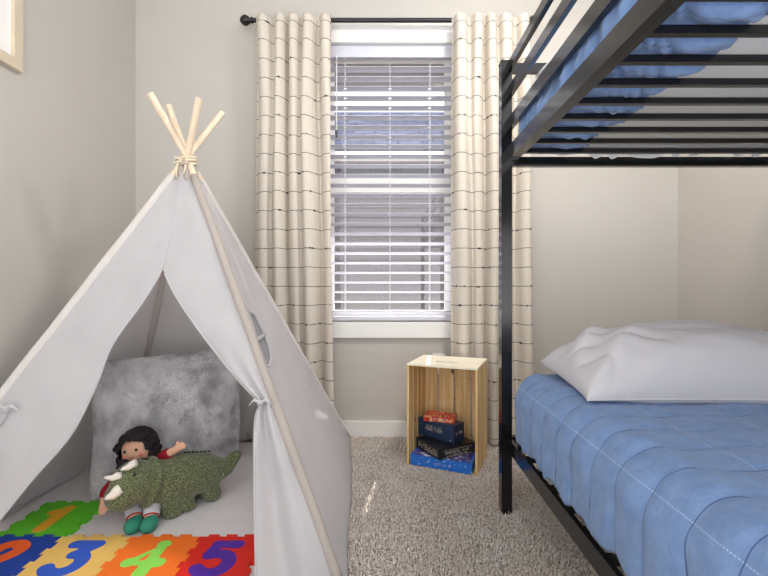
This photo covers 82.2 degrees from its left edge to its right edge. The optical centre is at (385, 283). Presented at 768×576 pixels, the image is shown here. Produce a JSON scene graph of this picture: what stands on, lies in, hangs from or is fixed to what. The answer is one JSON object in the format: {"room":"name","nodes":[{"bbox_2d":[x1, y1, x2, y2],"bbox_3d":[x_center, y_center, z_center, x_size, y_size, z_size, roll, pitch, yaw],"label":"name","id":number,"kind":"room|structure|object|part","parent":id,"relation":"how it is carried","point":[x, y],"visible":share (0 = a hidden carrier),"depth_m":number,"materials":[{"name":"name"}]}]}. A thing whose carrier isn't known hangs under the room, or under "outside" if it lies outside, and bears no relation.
{"room":"children's room","nodes":[
{"label":"children's room","id":0,"kind":"room"},
{"bbox_2d":[0,0,135,387],"bbox_3d":[-1.483,-0.438,1.095,0.120,2.624,3.090,0,0,0],"label":"wall","id":1,"kind":"structure","parent":0,"point":[68,121],"depth_m":1.92,"materials":[{"name":"beige paint"}]},
{"bbox_2d":[0,0,22,72],"bbox_3d":[-1.411,-1.153,1.430,0.021,0.675,0.540,0,0,0],"label":"picture frame","id":2,"kind":"object","parent":1,"relation":"attached to","point":[11,11],"visible":1,"depth_m":1.66,"materials":[{"name":"brown wood"}]},
{"bbox_2d":[1,489,52,520],"bbox_3d":[-1.417,0.826,1.025,0.013,0.096,2.950,0,0,0],"label":"baseboard","id":3,"kind":"structure","parent":1,"relation":"attached to","point":[26,504],"depth_m":1.69,"materials":[{"name":"white paint"}]},
{"bbox_2d":[136,0,677,420],"bbox_3d":[0.118,-0.438,2.570,3.082,2.624,0.140,0,0,0],"label":"wall","id":4,"kind":"structure","parent":0,"point":[605,240],"depth_m":2.50,"materials":[{"name":"beige paint"}]},
{"bbox_2d":[342,421,406,438],"bbox_3d":[0.118,0.826,2.494,3.056,0.096,0.013,0,0,0],"label":"baseboard","id":5,"kind":"structure","parent":4,"relation":"attached to","point":[369,429],"depth_m":2.49,"materials":[{"name":"white paint"}]},
{"bbox_2d":[240,14,532,25],"bbox_3d":[0.020,-1.452,2.452,1.654,0.070,0.096,0,0,0],"label":"curtain rod","id":6,"kind":"object","parent":4,"relation":"attached to","point":[245,20],"visible":0.44,"depth_m":2.42,"materials":[{"name":"black metal"}]},
{"bbox_2d":[252,12,333,440],"bbox_3d":[-0.503,-0.299,2.374,0.456,2.314,0.088,0,0,0],"label":"curtain","id":7,"kind":"object","parent":6,"relation":"hanging from","point":[293,233],"visible":0.75,"depth_m":2.36,"materials":[{"name":"beige fabric"}]},
{"bbox_2d":[451,12,533,445],"bbox_3d":[0.568,-0.299,2.370,0.436,2.314,0.104,0,0,1],"label":"curtain","id":8,"kind":"object","parent":6,"relation":"hanging from","point":[479,42],"visible":0.73,"depth_m":2.36,"materials":[{"name":"beige fabric"}]},
{"bbox_2d":[330,23,451,337],"bbox_3d":[0.020,-0.586,2.554,0.920,1.778,0.163,0,0,0],"label":"window","id":9,"kind":"structure","parent":4,"relation":"in","point":[341,33],"depth_m":2.48,"materials":[{"name":"white paint"}]},
{"bbox_3d":[0.020,-0.979,2.608,0.700,0.713,0.024,0,0,0],"label":"sash","id":10,"kind":"part","parent":9,"relation":"part of","materials":[{"name":"white paint"}]},
{"bbox_3d":[0.020,-0.191,2.592,0.700,0.742,0.024,0,0,0],"label":"sash","id":11,"kind":"part","parent":9,"relation":"part of","materials":[{"name":"white paint"}]},
{"bbox_3d":[0.020,-0.592,2.600,0.700,0.060,0.036,0,0,0],"label":"meeting rail","id":12,"kind":"part","parent":9,"relation":"part of","materials":[{"name":"white paint"}]},
{"bbox_2d":[330,45,451,319],"bbox_3d":[0.020,-0.575,2.524,0.736,1.562,0.078,0,0,0],"label":"blind","id":13,"kind":"object","parent":9,"relation":"attached to","point":[338,52],"visible":0.86,"depth_m":2.53,"materials":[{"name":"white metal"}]},
{"bbox_3d":[0.020,0.196,2.533,0.728,0.020,0.052,0,0,0],"label":"rail","id":14,"kind":"part","parent":13,"relation":"part of","materials":[{"name":"white plastic"}]},
{"bbox_3d":[0.020,0.259,2.490,0.920,0.088,0.020,0,0,0],"label":"sill","id":15,"kind":"part","parent":9,"relation":"part of","materials":[{"name":"white paint"}]},
{"bbox_3d":[0.020,-1.370,2.491,0.800,0.024,0.038,0,0,0],"label":"head moulding","id":16,"kind":"part","parent":9,"relation":"part of","materials":[{"name":"white paint"}]},
{"bbox_2d":[433,353,444,373],"bbox_3d":[0.301,0.452,2.496,0.072,0.116,0.008,0,0,0],"label":"wall outlet","id":17,"kind":"object","parent":4,"relation":"attached to","point":[438,354],"visible":0.08,"depth_m":2.49,"materials":[{"name":"white plastic"}]},
{"bbox_2d":[240,440,593,575],"bbox_3d":[0.118,0.924,1.095,3.322,0.100,3.090,0,0,0],"label":"floor","id":18,"kind":"structure","parent":0,"point":[250,440],"depth_m":1.49,"materials":[{"name":"grey carpet"}]},
{"bbox_2d":[0,442,254,575],"bbox_3d":[-0.792,0.860,1.750,1.205,0.019,1.320,0,0,0],"label":"play mat","id":19,"kind":"object","parent":18,"relation":"on","point":[232,512],"visible":0.23,"depth_m":1.64,"materials":[{"name":"fabric"}]},
{"bbox_2d":[0,501,254,575],"bbox_3d":[-0.851,0.843,1.466,0.906,0.013,0.470,0,0,0],"label":"play mat","id":20,"kind":"object","parent":19,"relation":"on","point":[77,554],"depth_m":1.38,"materials":[{"name":"multicoloured rubber"}]},
{"bbox_2d":[98,425,185,534],"bbox_3d":[-0.895,0.697,1.605,0.288,0.309,0.211,0,0,28],"label":"doll","id":21,"kind":"object","parent":19,"relation":"on","point":[139,442],"visible":0.59,"depth_m":1.62,"materials":[{"name":"fabric"}]},
{"bbox_2d":[88,349,240,499],"bbox_3d":[-0.937,0.576,1.929,0.618,0.563,0.199,0,0,-43],"label":"fur pillow","id":22,"kind":"object","parent":19,"relation":"on","point":[192,399],"visible":0.72,"depth_m":1.85,"materials":[{"name":"grey fur"}]},
{"bbox_2d":[103,450,240,518],"bbox_3d":[-0.780,0.721,1.650,0.174,0.248,0.509,0,0,42],"label":"dinosaur","id":23,"kind":"object","parent":19,"relation":"on","point":[174,483],"visible":0.99,"depth_m":1.57,"materials":[{"name":"green fabric"}]},
{"bbox_2d":[0,92,351,575],"bbox_3d":[-0.748,0.058,1.737,1.298,1.638,1.387,0,0,0],"label":"tent","id":24,"kind":"object","parent":18,"relation":"on","point":[179,278],"visible":0.94,"depth_m":1.50,"materials":[{"name":"white fabric"}]},
{"bbox_3d":[-1.113,0.201,1.696,0.572,1.311,1.279,0,0,0],"label":"panel","id":25,"kind":"part","parent":24,"relation":"part of","materials":[{"name":"white fabric"}]},
{"bbox_3d":[-0.800,-0.459,1.760,0.080,0.099,0.100,0,0,0],"label":"tie cord","id":26,"kind":"part","parent":24,"relation":"part of","materials":[{"name":"fabric"}]},
{"bbox_3d":[-0.783,0.202,2.111,1.165,1.306,0.634,0,0,0],"label":"panel","id":27,"kind":"part","parent":24,"relation":"part of","materials":[{"name":"white fabric"}]},
{"bbox_3d":[-0.451,0.190,1.562,0.088,0.196,0.218,0,0,-11],"label":"window trim","id":28,"kind":"part","parent":24,"relation":"part of","materials":[{"name":"white fabric"}]},
{"bbox_3d":[-0.437,0.202,1.808,0.670,1.310,1.224,0,0,0],"label":"panel","id":29,"kind":"part","parent":24,"relation":"part of","materials":[{"name":"white fabric"}]},
{"bbox_2d":[348,435,625,575],"bbox_3d":[0.681,0.865,1.589,1.893,0.018,1.805,0,0,0],"label":"carpet","id":30,"kind":"object","parent":18,"relation":"on","point":[393,456],"visible":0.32,"depth_m":1.59,"materials":[{"name":"grey carpet"}]},
{"bbox_2d":[407,355,486,476],"bbox_3d":[0.307,0.624,2.168,0.335,0.490,0.280,0,0,22],"label":"wooden crate","id":31,"kind":"object","parent":30,"relation":"on","point":[422,372],"visible":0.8,"depth_m":2.23,"materials":[{"name":"brown wood"}]},
{"bbox_2d":[410,448,474,474],"bbox_3d":[0.301,0.834,2.157,0.292,0.051,0.263,0,0,23],"label":"game","id":32,"kind":"object","parent":31,"relation":"in","point":[465,464],"visible":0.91,"depth_m":2.04,"materials":[{"name":"blue cardboard"}]},
{"bbox_2d":[413,448,474,462],"bbox_3d":[0.302,0.809,2.157,0.272,0.001,0.248,0,0,23],"label":"art","id":33,"kind":"object","parent":32,"relation":"on","point":[418,453],"depth_m":2.05},
{"bbox_2d":[417,435,474,459],"bbox_3d":[0.290,0.783,2.150,0.213,0.050,0.191,0,0,-29],"label":"game","id":34,"kind":"object","parent":32,"relation":"on","point":[438,449],"visible":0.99,"depth_m":2.08,"materials":[{"name":"black cardboard"}]},
{"bbox_2d":[418,441,436,455],"bbox_3d":[0.198,0.784,2.097,0.001,0.025,0.156,0,0,-29],"label":"print","id":35,"kind":"object","parent":34,"relation":"attached to","point":[428,447],"depth_m":2.09},
{"bbox_2d":[418,415,463,443],"bbox_3d":[0.272,0.716,2.190,0.216,0.084,0.089,0,0,42],"label":"game","id":36,"kind":"object","parent":34,"relation":"on","point":[452,433],"visible":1,"depth_m":2.14,"materials":[{"name":"blue cardboard"}]},
{"bbox_2d":[424,410,456,423],"bbox_3d":[0.272,0.661,2.192,0.150,0.024,0.101,0,0,17],"label":"game","id":37,"kind":"object","parent":36,"relation":"on","point":[434,416],"visible":1,"depth_m":2.16,"materials":[{"name":"red cardboard"}]},
{"bbox_3d":[0.307,0.865,2.168,0.335,0.009,0.280,0,0,22],"label":"board","id":38,"kind":"part","parent":31,"relation":"part of","materials":[{"name":"brown wood"}]},
{"bbox_2d":[498,0,767,575],"bbox_3d":[0.990,0.013,0.699,1.112,1.714,1.999,0,0,0],"label":"bunk bed","id":39,"kind":"object","parent":18,"relation":"on","point":[644,20],"visible":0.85,"depth_m":1.26,"materials":[{"name":"black metal"}]},
{"bbox_3d":[0.455,0.016,1.677,0.040,1.708,0.040,0,0,0],"label":"post","id":40,"kind":"part","parent":39,"relation":"part of","materials":[{"name":"black metal"}]},
{"bbox_3d":[0.990,-0.822,1.680,1.030,0.033,0.026,0,0,0],"label":"rail","id":41,"kind":"part","parent":39,"relation":"part of","materials":[{"name":"black metal"}]},
{"bbox_3d":[0.468,-0.822,0.699,0.016,0.033,1.917,0,0,0],"label":"guard rail","id":42,"kind":"part","parent":39,"relation":"part of","materials":[{"name":"black metal"}]},
{"bbox_3d":[0.468,-0.724,0.699,0.016,0.037,1.917,0,0,0],"label":"guard rail","id":43,"kind":"part","parent":39,"relation":"part of","materials":[{"name":"black metal"}]},
{"bbox_3d":[0.468,-0.603,0.699,0.016,0.045,1.917,0,0,0],"label":"guard rail","id":44,"kind":"part","parent":39,"relation":"part of","materials":[{"name":"black metal"}]},
{"bbox_3d":[0.467,0.605,0.699,0.013,0.050,1.917,0,0,0],"label":"rail","id":45,"kind":"part","parent":39,"relation":"part of","materials":[{"name":"black metal"}]},
{"bbox_3d":[0.467,-0.492,0.699,0.013,0.051,1.917,0,0,0],"label":"rail","id":46,"kind":"part","parent":39,"relation":"part of","materials":[{"name":"black metal"}]},
{"bbox_3d":[0.990,-0.465,1.680,1.030,0.034,0.026,0,0,0],"label":"rail","id":47,"kind":"part","parent":39,"relation":"part of","materials":[{"name":"black metal"}]},
{"bbox_2d":[557,15,767,158],"bbox_3d":[0.994,-0.546,0.714,0.968,0.158,1.867,0,0,0],"label":"mattress","id":48,"kind":"object","parent":39,"relation":"on","point":[741,45],"visible":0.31,"depth_m":1.27,"materials":[{"name":"fabric"}]},
{"bbox_2d":[518,0,767,148],"bbox_3d":[0.976,-0.564,0.704,1.029,0.184,1.932,0,0,0],"label":"quilt","id":49,"kind":"object","parent":48,"relation":"on","point":[688,13],"visible":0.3,"depth_m":0.98,"materials":[{"name":"blue fabric"}]},
{"bbox_2d":[535,45,561,77],"bbox_3d":[0.900,-0.742,1.420,0.700,0.230,0.418,0,0,0],"label":"pillow","id":50,"kind":"object","parent":49,"relation":"on","point":[543,68],"visible":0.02,"depth_m":1.57,"materials":[{"name":"white fabric"}]},
{"bbox_2d":[678,154,767,331],"bbox_3d":[1.719,-0.438,1.095,0.120,2.624,3.090,0,0,0],"label":"wall","id":51,"kind":"structure","parent":0,"point":[723,212],"depth_m":2.17,"materials":[{"name":"beige paint"}]},
{"label":"outside","id":52,"kind":"structure","parent":0,"visible":0},
{"bbox_3d":[0.000,1.470,13.825,30.000,0.200,22.350,0,0,0],"label":"ground","id":53,"kind":"structure","parent":52,"visible":0},
{"bbox_2d":[334,112,443,309],"bbox_3d":[0.250,-0.780,7.500,9.100,4.300,4.600,0,0,0],"label":"neighboring house","id":54,"kind":"structure","parent":53,"relation":"on","point":[337,219],"depth_m":5.61,"materials":[{"name":"grey"}]},
{"bbox_2d":[335,64,443,85],"bbox_3d":[0.000,-1.730,3.190,10.000,0.120,1.100,0,0,0],"label":"trim","id":55,"kind":"structure","parent":54,"relation":"attached to","point":[338,74],"depth_m":3.52,"materials":[{"name":"paint"}]},
{"bbox_3d":[0.994,0.479,0.705,0.968,0.209,1.850,0,0,0],"label":"mattress","id":56,"kind":"object","parent":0,"visible":0},
{"bbox_2d":[515,373,767,575],"bbox_3d":[0.973,0.445,0.704,1.037,0.258,1.932,0,0,0],"label":"quilt","id":57,"kind":"object","parent":56,"relation":"on","point":[669,489],"visible":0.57,"depth_m":0.89,"materials":[{"name":"blue fabric"}]},
{"bbox_2d":[540,319,767,403],"bbox_3d":[0.955,0.233,1.394,0.814,0.235,0.448,0,0,0],"label":"pillow","id":58,"kind":"object","parent":57,"relation":"on","point":[678,361],"visible":0.94,"depth_m":1.23,"materials":[{"name":"white fabric"}]}
]}

